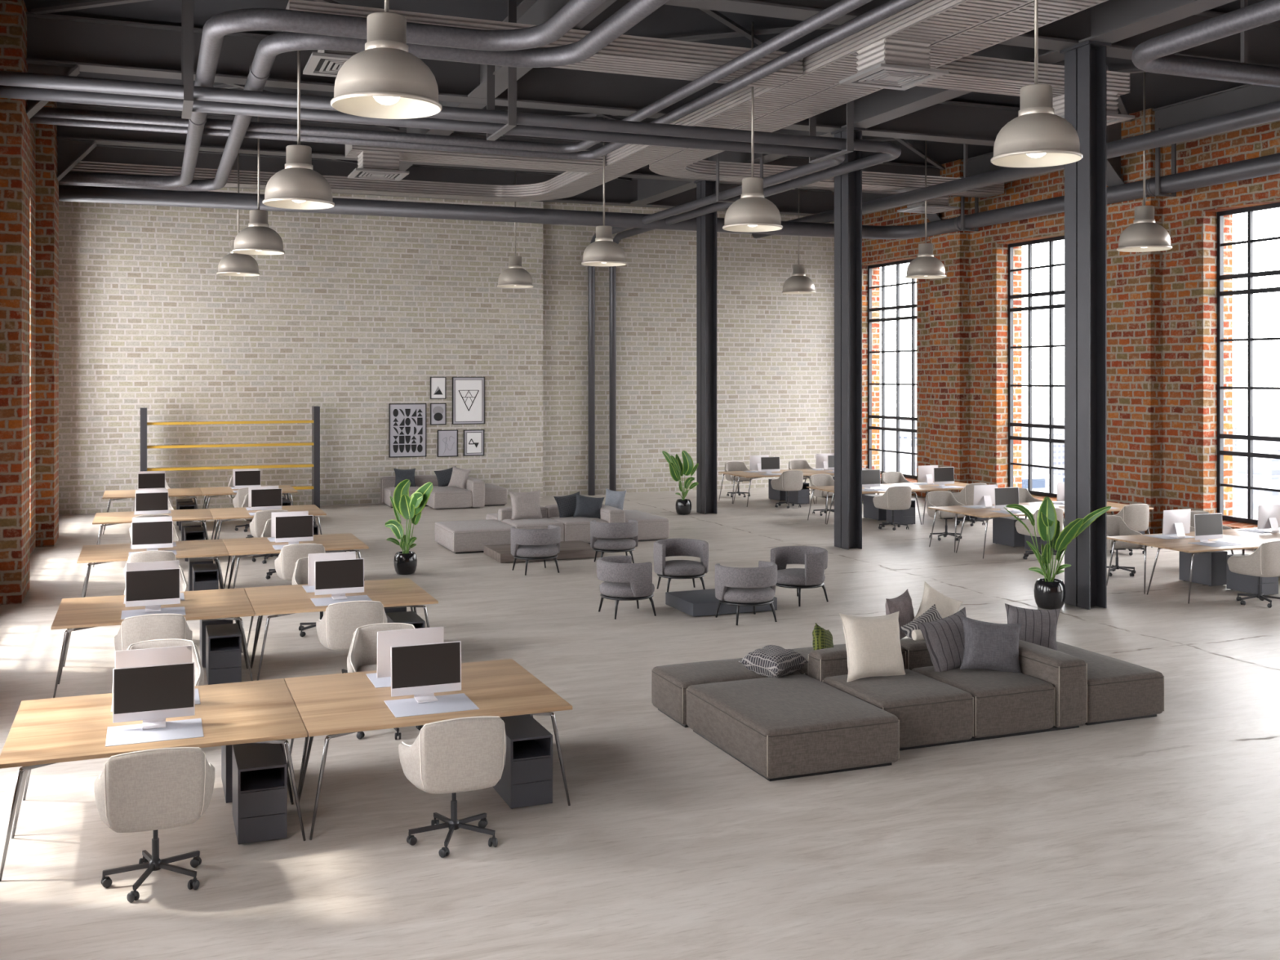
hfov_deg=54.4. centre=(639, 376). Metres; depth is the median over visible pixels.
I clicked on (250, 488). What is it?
monitor
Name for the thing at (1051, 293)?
window
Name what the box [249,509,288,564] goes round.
office chair
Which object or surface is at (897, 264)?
window
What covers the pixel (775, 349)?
wall
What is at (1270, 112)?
pipe
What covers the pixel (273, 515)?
monitor
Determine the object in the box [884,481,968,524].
desk
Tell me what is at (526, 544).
armchair
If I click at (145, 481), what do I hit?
monitor
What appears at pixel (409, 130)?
girder
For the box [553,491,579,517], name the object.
cushion
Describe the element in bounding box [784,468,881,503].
desk
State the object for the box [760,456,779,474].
monitor
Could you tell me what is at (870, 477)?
monitor
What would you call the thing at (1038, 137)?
pendant lamp
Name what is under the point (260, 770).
drawer pedestal
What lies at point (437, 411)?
framed print
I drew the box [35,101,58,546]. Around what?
brick pillar
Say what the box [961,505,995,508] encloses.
desk mat
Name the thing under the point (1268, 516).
monitor
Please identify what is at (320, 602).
desk mat
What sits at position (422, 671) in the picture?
monitor
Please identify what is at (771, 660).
cushion
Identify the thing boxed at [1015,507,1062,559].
office chair
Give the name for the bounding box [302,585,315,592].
desk mat
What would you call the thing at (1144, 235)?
pendant lamp
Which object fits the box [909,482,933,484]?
desk mat
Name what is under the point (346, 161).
brace
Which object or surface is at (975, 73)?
duct
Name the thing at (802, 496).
drawer pedestal
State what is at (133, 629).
office chair
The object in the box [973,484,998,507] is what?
monitor
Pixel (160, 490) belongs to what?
monitor
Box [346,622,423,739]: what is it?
office chair
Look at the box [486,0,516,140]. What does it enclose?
hanger
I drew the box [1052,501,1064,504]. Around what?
desk mat
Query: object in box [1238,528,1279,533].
desk mat
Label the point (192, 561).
drawer pedestal
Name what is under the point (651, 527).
ottoman
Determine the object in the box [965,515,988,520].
drawer pedestal
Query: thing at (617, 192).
roof beam
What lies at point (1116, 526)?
office chair
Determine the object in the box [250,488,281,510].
monitor
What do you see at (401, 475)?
cushion
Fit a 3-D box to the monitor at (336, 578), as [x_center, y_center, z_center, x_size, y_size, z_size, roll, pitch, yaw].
[-3.289,2.215,13.618,0.530,0.418,0.164,0,0,-21]
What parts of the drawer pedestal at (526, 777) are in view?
drawer, drawer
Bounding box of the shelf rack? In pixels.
[140,406,319,508]
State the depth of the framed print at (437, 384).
31.48 m
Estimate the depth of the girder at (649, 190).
31.60 m
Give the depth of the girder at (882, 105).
20.99 m
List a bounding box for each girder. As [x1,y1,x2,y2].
[399,100,486,135]
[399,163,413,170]
[467,0,616,98]
[630,177,696,204]
[708,128,834,164]
[840,44,1064,128]
[1079,0,1235,43]
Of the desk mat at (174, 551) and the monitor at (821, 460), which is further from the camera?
the monitor at (821, 460)
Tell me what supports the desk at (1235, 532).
on the floor
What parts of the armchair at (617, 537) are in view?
backrest, seat, leg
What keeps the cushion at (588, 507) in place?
on the sofa at (572, 528)
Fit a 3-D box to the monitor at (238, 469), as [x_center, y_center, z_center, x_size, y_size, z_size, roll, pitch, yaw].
[-8.556,2.215,27.006,0.530,0.418,0.164,0,0,-21]
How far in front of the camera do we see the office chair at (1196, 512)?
20.86 m
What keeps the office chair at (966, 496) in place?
on the floor
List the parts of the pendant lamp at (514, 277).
rod, lamp shade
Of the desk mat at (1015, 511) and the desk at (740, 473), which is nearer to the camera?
the desk mat at (1015, 511)
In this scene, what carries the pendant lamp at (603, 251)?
hanging from the ceiling
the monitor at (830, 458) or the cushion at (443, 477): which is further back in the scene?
the monitor at (830, 458)
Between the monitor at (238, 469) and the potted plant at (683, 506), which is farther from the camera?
the potted plant at (683, 506)
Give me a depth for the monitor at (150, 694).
8.63 m
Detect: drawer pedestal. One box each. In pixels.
[176,498,192,525]
[178,502,195,530]
[181,521,200,541]
[184,526,204,561]
[188,557,213,591]
[192,563,218,591]
[200,618,232,667]
[205,622,241,684]
[221,744,232,803]
[232,742,287,844]
[281,498,291,506]
[313,522,318,534]
[325,550,344,552]
[383,606,406,613]
[385,610,425,628]
[492,715,552,808]
[768,478,786,501]
[786,482,808,503]
[862,493,875,499]
[863,493,886,520]
[886,499,915,524]
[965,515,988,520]
[992,516,1026,546]
[1024,534,1057,552]
[1179,551,1227,586]
[1226,553,1278,595]
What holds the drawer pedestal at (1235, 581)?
on the floor
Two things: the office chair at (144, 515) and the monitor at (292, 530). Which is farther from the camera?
the office chair at (144, 515)
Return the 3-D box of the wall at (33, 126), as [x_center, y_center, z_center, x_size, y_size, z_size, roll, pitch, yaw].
[-6.997,-1.080,11.325,0.770,8.500,38.200,0,0,-21]
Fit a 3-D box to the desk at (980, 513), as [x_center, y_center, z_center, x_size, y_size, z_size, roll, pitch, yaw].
[6.537,2.801,22.716,1.894,0.742,1.650,0,0,-21]
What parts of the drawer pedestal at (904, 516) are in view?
drawer, drawer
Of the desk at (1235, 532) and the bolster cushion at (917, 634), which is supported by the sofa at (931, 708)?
the bolster cushion at (917, 634)
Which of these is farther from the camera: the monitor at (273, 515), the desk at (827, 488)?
the desk at (827, 488)
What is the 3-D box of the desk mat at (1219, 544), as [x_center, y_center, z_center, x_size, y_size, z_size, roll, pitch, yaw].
[8.358,2.428,18.032,0.610,0.004,0.480,0,0,-21]
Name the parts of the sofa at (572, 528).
seat, backrest, seat, backrest, seat, armrest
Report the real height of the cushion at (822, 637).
0.469 m
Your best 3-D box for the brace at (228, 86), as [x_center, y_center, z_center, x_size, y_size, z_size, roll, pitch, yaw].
[-7.009,-5.188,22.254,6.422,0.105,5.633,0,0,-21]
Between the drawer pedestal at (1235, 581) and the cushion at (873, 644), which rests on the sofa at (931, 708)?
the cushion at (873, 644)
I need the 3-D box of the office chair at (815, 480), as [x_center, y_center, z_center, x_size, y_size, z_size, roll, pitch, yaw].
[4.278,2.713,28.516,0.718,0.913,0.635,0,0,-23]
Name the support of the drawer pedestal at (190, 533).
on the floor
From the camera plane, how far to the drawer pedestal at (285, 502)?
26.71 m
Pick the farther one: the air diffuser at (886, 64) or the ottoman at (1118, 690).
the air diffuser at (886, 64)
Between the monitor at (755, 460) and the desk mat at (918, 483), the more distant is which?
the monitor at (755, 460)
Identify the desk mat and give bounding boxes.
[105,718,204,746]
[111,688,199,711]
[120,606,185,619]
[124,592,184,604]
[128,550,177,556]
[267,537,275,542]
[271,542,315,550]
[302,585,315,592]
[310,595,372,606]
[366,672,391,688]
[384,693,479,717]
[742,471,764,472]
[757,473,782,475]
[862,488,886,491]
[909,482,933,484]
[932,485,963,488]
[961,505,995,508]
[991,509,1034,514]
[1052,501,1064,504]
[1144,533,1195,539]
[1189,540,1246,546]
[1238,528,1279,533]
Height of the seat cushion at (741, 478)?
0.135 m
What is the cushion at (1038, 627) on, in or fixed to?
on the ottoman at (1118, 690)
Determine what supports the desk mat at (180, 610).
on the desk at (78, 613)
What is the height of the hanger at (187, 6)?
1.770 m
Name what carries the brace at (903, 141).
attached to the girder at (725, 156)
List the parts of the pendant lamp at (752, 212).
rod, lamp shade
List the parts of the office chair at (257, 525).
arm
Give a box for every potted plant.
[384,479,432,574]
[662,450,698,515]
[1004,496,1111,609]
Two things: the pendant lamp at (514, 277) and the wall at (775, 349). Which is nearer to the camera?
the pendant lamp at (514, 277)
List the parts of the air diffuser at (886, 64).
plate, plate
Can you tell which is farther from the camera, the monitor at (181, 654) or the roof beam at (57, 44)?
the roof beam at (57, 44)
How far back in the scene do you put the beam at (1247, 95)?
23.67 m
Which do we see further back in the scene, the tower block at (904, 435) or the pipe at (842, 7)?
the tower block at (904, 435)
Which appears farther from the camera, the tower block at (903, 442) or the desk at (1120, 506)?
the tower block at (903, 442)
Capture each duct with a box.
[70,0,1034,201]
[285,0,803,88]
[345,144,605,173]
[648,0,1108,197]
[917,55,1129,97]
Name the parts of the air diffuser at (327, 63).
plate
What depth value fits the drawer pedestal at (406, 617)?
13.69 m
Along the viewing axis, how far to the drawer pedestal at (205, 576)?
17.11 m
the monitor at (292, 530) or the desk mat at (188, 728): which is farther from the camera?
the monitor at (292, 530)
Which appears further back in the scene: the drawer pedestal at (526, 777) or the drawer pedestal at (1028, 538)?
the drawer pedestal at (1028, 538)
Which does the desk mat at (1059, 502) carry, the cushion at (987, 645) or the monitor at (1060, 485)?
the monitor at (1060, 485)
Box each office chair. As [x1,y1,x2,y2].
[93,746,214,902]
[111,638,204,692]
[114,613,192,650]
[124,551,182,580]
[124,564,188,595]
[128,514,168,539]
[129,524,180,543]
[133,496,170,510]
[133,497,174,511]
[137,480,170,498]
[227,475,235,498]
[232,487,251,532]
[240,493,253,537]
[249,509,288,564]
[261,518,275,579]
[274,543,325,580]
[292,556,323,636]
[315,600,386,673]
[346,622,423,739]
[398,715,506,857]
[724,461,752,497]
[770,470,803,508]
[788,459,813,494]
[809,474,834,515]
[872,485,911,530]
[881,471,914,493]
[926,490,966,540]
[951,483,986,526]
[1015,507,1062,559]
[1018,488,1042,518]
[1106,515,1142,576]
[1110,503,1149,555]
[1190,510,1231,531]
[1227,540,1279,608]
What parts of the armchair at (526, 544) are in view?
leg, leg, backrest, seat, leg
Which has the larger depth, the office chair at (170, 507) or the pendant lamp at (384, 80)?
the office chair at (170, 507)
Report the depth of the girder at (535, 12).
17.66 m
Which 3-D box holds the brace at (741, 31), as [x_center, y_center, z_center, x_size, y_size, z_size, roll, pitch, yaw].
[1.695,-5.188,18.908,6.571,0.105,5.634,0,0,-21]
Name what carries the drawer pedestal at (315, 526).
on the floor
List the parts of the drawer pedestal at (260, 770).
drawer, drawer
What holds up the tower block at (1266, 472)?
on the ground
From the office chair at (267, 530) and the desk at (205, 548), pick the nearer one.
the desk at (205, 548)
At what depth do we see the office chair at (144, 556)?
16.08 m
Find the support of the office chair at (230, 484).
on the floor
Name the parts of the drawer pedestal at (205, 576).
drawer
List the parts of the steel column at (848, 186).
cap plate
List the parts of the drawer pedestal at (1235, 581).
drawer, drawer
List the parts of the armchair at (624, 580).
leg, leg, backrest, seat, leg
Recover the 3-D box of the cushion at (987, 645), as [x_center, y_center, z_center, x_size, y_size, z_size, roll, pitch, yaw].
[3.265,2.505,11.558,0.664,0.550,0.281,0,0,-5]
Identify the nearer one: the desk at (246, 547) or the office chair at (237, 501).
the desk at (246, 547)
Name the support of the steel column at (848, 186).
on the floor
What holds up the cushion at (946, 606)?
on the sofa at (931, 708)
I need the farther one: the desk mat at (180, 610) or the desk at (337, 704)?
the desk mat at (180, 610)
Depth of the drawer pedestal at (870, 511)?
27.58 m
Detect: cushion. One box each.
[356,664,377,671]
[394,468,415,487]
[434,466,455,486]
[447,466,471,488]
[508,489,542,519]
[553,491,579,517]
[573,493,604,519]
[604,488,626,510]
[731,475,751,480]
[737,644,808,677]
[812,622,833,650]
[822,490,833,496]
[839,611,905,682]
[884,589,914,639]
[899,604,942,638]
[911,629,924,640]
[912,581,963,620]
[916,607,966,671]
[939,510,964,518]
[960,615,1022,673]
[1004,603,1061,650]
[1111,539,1141,548]
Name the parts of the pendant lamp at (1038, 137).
rod, lamp shade, bulb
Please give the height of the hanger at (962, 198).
1.290 m
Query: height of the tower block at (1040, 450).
64.038 m
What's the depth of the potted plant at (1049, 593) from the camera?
16.97 m
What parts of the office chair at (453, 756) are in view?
arm, arm, arm, gas stem, arm, arm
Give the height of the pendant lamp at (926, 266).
3.110 m
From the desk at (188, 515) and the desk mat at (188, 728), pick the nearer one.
the desk mat at (188, 728)
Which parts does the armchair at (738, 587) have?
leg, leg, backrest, seat, leg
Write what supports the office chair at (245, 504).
on the floor
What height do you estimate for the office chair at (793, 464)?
0.913 m
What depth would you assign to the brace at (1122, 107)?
23.05 m
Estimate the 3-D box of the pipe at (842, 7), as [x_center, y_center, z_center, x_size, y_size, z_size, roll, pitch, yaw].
[-1.644,-4.130,11.486,9.250,0.160,20.580,0,0,-21]
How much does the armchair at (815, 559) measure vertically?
0.738 m
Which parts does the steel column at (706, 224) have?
cap plate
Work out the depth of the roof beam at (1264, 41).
17.23 m
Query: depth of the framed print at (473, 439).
31.81 m
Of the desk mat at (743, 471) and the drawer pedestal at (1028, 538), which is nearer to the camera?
the drawer pedestal at (1028, 538)
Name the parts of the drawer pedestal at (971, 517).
drawer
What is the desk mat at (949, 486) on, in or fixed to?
on the desk at (928, 488)
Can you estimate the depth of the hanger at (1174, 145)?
24.06 m
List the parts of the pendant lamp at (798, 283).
rod, lamp shade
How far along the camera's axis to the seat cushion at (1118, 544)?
19.68 m
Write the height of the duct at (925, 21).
0.290 m
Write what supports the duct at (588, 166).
attached to the duct at (925, 21)
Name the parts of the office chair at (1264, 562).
arm, arm, gas stem, arm, arm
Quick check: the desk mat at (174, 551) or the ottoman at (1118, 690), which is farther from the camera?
the desk mat at (174, 551)
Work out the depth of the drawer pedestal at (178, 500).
26.41 m
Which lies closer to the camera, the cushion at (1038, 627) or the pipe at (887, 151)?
the cushion at (1038, 627)
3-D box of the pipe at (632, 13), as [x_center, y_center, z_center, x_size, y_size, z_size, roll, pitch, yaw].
[-2.484,-3.925,14.676,3.498,0.260,27.231,0,0,-36]
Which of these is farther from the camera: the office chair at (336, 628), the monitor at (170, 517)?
the monitor at (170, 517)
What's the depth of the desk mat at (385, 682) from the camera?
9.91 m
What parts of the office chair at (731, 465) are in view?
gas stem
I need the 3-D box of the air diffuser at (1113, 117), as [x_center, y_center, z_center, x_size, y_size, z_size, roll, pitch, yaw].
[6.699,-4.030,18.755,1.000,0.400,1.000,0,0,-21]
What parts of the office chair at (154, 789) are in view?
arm, arm, arm, gas stem, arm, arm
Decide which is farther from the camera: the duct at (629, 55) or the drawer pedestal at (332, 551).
the drawer pedestal at (332, 551)
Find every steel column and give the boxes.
[693,179,716,514]
[831,127,865,549]
[1059,40,1111,609]
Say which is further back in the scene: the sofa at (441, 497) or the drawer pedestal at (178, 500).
the sofa at (441, 497)
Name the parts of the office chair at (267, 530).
arm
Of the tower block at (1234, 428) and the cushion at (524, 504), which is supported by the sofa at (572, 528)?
the cushion at (524, 504)
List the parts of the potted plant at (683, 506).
pot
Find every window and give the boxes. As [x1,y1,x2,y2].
[867,258,916,478]
[1008,235,1064,497]
[1217,202,1279,524]
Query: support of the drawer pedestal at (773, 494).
on the floor
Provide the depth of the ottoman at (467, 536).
22.46 m
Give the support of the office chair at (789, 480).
on the floor
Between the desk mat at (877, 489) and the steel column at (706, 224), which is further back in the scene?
the steel column at (706, 224)
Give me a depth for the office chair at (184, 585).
14.89 m
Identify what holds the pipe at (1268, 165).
hanging from the hanger at (962, 198)
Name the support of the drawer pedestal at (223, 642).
on the floor
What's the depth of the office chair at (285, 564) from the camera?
16.74 m
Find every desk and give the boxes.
[0,678,307,881]
[50,587,254,697]
[76,538,228,597]
[92,508,213,567]
[102,488,202,534]
[200,484,297,525]
[208,504,326,560]
[222,533,368,588]
[244,577,438,680]
[284,658,572,839]
[718,469,814,506]
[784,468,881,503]
[806,484,922,524]
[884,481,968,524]
[928,504,1064,558]
[1017,501,1153,547]
[1106,531,1271,604]
[1222,527,1279,553]
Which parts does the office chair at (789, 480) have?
gas stem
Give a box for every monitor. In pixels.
[112,662,195,729]
[115,644,191,668]
[125,568,180,611]
[126,560,178,570]
[131,520,173,551]
[132,515,172,522]
[135,488,168,493]
[135,492,168,514]
[137,471,164,473]
[137,472,165,489]
[232,468,258,485]
[234,470,260,488]
[248,485,278,506]
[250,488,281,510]
[271,511,308,537]
[275,515,313,545]
[307,551,355,586]
[314,558,364,599]
[377,626,444,677]
[391,640,461,702]
[749,455,768,471]
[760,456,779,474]
[815,453,834,470]
[827,455,834,471]
[862,469,880,489]
[917,465,937,484]
[933,466,954,486]
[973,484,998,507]
[994,487,1018,511]
[1057,481,1064,503]
[1162,509,1191,537]
[1194,512,1222,542]
[1257,504,1279,532]
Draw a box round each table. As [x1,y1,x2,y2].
[484,540,601,562]
[665,588,777,616]
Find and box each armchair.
[510,524,560,575]
[590,519,638,563]
[596,555,656,619]
[653,537,708,591]
[715,560,777,625]
[770,546,828,606]
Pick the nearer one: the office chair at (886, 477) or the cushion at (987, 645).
the cushion at (987, 645)
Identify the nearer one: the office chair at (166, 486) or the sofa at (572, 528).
the sofa at (572, 528)
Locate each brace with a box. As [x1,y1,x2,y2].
[31,0,341,14]
[60,83,399,130]
[325,158,357,164]
[567,113,622,119]
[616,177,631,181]
[662,8,839,51]
[866,137,945,169]
[1106,66,1146,121]
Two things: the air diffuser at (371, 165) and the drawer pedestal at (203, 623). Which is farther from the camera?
the air diffuser at (371, 165)
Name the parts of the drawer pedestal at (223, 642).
drawer, drawer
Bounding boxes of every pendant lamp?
[216,153,260,275]
[232,116,284,254]
[262,50,334,209]
[330,0,441,119]
[497,170,533,288]
[581,117,626,266]
[722,22,782,231]
[782,188,815,293]
[905,140,946,279]
[991,0,1082,167]
[1116,72,1172,252]
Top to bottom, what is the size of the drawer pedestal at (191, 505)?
0.516 m
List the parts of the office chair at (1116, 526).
gas stem, arm, arm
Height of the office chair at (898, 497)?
0.913 m
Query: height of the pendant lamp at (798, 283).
3.110 m
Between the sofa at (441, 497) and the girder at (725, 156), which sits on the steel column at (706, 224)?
the girder at (725, 156)
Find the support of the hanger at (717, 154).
hanging from the ceiling
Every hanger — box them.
[181,0,193,119]
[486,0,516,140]
[715,153,763,202]
[808,100,853,163]
[960,176,978,231]
[1155,128,1176,196]
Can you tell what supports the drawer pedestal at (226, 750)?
on the floor
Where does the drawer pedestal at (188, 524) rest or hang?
on the floor
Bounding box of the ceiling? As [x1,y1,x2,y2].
[23,0,1279,165]
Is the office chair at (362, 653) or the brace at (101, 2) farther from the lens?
the brace at (101, 2)
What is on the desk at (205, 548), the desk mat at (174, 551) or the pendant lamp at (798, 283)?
the desk mat at (174, 551)
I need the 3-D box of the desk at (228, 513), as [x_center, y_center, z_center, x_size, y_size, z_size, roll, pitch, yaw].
[-6.732,2.801,22.438,1.894,0.742,1.650,0,0,-21]
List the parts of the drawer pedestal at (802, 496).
drawer, drawer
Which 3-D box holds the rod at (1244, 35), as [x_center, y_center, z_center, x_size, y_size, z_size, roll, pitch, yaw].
[7.835,-4.695,16.139,0.060,1.270,0.060,0,0,-21]
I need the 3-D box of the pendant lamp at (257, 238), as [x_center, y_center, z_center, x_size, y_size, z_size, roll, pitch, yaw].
[-6.846,-3.775,22.345,0.902,3.110,0.902,0,0,-25]
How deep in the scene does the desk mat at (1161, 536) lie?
18.82 m
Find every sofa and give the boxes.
[380,475,484,508]
[486,504,625,543]
[791,638,1087,751]
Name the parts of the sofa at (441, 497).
seat, backrest, armrest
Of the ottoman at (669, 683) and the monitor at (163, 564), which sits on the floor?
the ottoman at (669, 683)
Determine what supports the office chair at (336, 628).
on the floor
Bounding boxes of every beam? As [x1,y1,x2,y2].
[25,11,1124,186]
[56,102,941,222]
[80,144,834,216]
[630,0,1279,67]
[862,84,1279,202]
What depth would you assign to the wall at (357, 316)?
30.16 m
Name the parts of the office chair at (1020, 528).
gas stem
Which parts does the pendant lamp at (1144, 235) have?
rod, lamp shade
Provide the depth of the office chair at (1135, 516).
22.02 m
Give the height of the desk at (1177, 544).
0.742 m
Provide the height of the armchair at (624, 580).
0.738 m
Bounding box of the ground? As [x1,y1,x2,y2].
[880,415,1279,471]
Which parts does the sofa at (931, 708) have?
seat, backrest, seat, backrest, seat, armrest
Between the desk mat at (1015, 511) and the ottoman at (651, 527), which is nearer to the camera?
the desk mat at (1015, 511)
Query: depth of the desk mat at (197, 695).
9.35 m
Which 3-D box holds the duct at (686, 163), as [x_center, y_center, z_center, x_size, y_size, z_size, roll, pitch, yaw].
[8.038,-4.375,17.385,9.110,0.290,22.470,0,0,-21]
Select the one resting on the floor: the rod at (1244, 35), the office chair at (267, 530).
the office chair at (267, 530)
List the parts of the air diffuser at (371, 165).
plate, plate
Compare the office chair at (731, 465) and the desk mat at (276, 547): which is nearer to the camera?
the desk mat at (276, 547)
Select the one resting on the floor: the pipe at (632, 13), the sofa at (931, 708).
the sofa at (931, 708)
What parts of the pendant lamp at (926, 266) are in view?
rod, lamp shade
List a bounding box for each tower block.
[880,446,1064,493]
[894,439,916,447]
[899,431,916,439]
[1031,432,1064,475]
[1232,426,1237,451]
[1232,455,1279,519]
[1271,446,1279,454]
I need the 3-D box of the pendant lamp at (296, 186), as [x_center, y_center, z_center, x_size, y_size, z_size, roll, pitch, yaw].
[-4.419,-3.775,16.121,0.902,3.110,0.902,0,0,27]
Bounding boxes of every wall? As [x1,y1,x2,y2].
[30,123,35,555]
[58,187,542,515]
[542,201,834,496]
[862,120,1279,549]
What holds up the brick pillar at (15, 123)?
on the floor
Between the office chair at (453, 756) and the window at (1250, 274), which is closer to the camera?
the office chair at (453, 756)
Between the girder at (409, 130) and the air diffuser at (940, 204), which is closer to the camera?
the girder at (409, 130)
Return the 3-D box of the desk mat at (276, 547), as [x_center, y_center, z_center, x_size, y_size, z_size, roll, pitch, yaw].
[-4.911,2.428,17.755,0.610,0.004,0.480,0,0,-21]
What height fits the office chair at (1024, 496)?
0.913 m
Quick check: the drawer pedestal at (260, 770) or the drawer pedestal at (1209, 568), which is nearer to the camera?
the drawer pedestal at (260, 770)
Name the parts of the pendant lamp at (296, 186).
rod, lamp shade, bulb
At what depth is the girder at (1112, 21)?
16.27 m
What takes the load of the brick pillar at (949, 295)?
on the floor
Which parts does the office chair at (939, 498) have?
gas stem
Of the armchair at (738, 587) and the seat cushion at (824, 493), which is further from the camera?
the seat cushion at (824, 493)
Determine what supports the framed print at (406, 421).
attached to the wall at (357, 316)
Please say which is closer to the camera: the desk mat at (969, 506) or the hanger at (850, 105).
the hanger at (850, 105)
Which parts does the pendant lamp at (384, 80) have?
lamp shade, rod, bulb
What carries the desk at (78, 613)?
on the floor
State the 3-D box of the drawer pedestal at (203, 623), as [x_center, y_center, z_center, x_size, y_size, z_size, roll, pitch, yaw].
[-4.715,2.912,13.841,0.320,0.516,0.633,0,0,-21]
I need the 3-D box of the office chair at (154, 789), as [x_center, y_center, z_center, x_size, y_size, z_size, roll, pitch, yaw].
[-3.037,2.713,7.800,0.718,0.913,0.635,0,0,-21]
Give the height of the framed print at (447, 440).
0.680 m
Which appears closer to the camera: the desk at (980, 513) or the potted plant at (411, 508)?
the potted plant at (411, 508)
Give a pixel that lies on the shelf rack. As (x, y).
(315, 421)
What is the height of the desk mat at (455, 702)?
0.004 m
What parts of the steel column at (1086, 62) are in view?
cap plate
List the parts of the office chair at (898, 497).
gas stem, arm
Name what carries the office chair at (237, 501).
on the floor
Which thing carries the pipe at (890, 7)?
attached to the wall at (33, 126)
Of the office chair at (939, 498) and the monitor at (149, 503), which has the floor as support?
the office chair at (939, 498)
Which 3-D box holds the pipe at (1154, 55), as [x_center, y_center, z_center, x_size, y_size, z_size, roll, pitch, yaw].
[9.798,-3.930,11.525,4.525,0.250,10.275,0,0,-21]
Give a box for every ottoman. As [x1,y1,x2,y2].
[434,519,515,553]
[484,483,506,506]
[623,509,669,541]
[651,657,800,727]
[686,674,899,781]
[1056,641,1164,724]
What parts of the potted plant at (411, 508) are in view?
pot, stem, stem, stem, stem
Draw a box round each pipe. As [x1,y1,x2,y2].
[0,70,901,491]
[0,84,844,495]
[30,0,922,159]
[32,0,872,152]
[58,0,605,187]
[58,0,669,191]
[58,153,1279,239]
[751,100,1279,238]
[1131,0,1279,87]
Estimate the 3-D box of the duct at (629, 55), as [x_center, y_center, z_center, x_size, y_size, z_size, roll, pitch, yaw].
[-1.117,-4.375,16.593,6.970,0.290,0.900,0,0,-21]
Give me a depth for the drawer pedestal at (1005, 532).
23.21 m
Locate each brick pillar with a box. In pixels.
[0,0,30,604]
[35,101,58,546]
[929,159,970,493]
[1106,107,1162,534]
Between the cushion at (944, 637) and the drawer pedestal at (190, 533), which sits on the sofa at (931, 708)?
the cushion at (944, 637)
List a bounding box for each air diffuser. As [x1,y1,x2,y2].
[302,49,358,76]
[347,151,409,181]
[839,38,948,90]
[897,195,959,213]
[1053,91,1134,125]
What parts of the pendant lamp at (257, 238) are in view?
rod, lamp shade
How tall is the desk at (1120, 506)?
0.742 m
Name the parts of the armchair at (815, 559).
leg, backrest, seat, leg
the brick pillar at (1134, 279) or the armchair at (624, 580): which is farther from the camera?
the brick pillar at (1134, 279)
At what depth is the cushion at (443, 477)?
30.81 m
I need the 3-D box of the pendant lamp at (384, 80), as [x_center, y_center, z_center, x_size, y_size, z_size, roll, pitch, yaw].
[-2.096,-3.775,10.298,0.902,3.110,0.902,0,0,-25]
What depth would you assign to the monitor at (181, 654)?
9.18 m
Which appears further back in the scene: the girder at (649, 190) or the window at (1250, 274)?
the girder at (649, 190)
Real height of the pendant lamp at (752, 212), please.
3.110 m
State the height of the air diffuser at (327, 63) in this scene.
0.400 m
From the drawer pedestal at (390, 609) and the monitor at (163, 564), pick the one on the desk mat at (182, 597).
the monitor at (163, 564)
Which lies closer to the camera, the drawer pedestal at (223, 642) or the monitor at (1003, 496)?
the drawer pedestal at (223, 642)
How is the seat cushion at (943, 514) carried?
on the office chair at (939, 498)
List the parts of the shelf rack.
post, shelf, shelf, shelf, shelf, post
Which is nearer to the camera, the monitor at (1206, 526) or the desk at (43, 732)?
the desk at (43, 732)
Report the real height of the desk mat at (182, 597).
0.004 m
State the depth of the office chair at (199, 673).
10.65 m
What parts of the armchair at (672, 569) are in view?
leg, leg, backrest, seat, leg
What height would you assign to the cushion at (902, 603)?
0.519 m
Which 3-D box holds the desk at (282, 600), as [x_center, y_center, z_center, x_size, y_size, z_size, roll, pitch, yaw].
[-3.364,2.801,13.877,1.894,0.742,1.650,0,0,-21]
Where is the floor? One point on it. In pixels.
(1157, 837)
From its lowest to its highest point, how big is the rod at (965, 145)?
1.160 m
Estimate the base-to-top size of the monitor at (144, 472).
0.418 m
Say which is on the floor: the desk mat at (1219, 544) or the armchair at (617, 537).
the armchair at (617, 537)
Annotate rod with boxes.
[963,143,967,177]
[1240,0,1248,63]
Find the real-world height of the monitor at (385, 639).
0.418 m
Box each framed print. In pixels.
[388,403,426,457]
[430,377,445,399]
[430,403,446,425]
[437,429,457,457]
[452,377,484,424]
[463,429,484,456]
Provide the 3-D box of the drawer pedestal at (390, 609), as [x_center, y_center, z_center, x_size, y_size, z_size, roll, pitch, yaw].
[-2.947,2.912,14.537,0.320,0.516,0.633,0,0,-21]
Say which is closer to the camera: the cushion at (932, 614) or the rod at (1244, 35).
the cushion at (932, 614)
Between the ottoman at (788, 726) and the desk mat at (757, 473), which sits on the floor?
the ottoman at (788, 726)
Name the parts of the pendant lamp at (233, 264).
rod, lamp shade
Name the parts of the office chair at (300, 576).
arm, arm, gas stem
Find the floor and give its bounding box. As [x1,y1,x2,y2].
[0,488,1279,959]
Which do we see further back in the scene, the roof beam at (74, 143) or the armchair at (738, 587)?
the roof beam at (74, 143)
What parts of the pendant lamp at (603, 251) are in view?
rod, lamp shade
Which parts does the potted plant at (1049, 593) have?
stem, stem, stem, pot, stem, stem, stem, stem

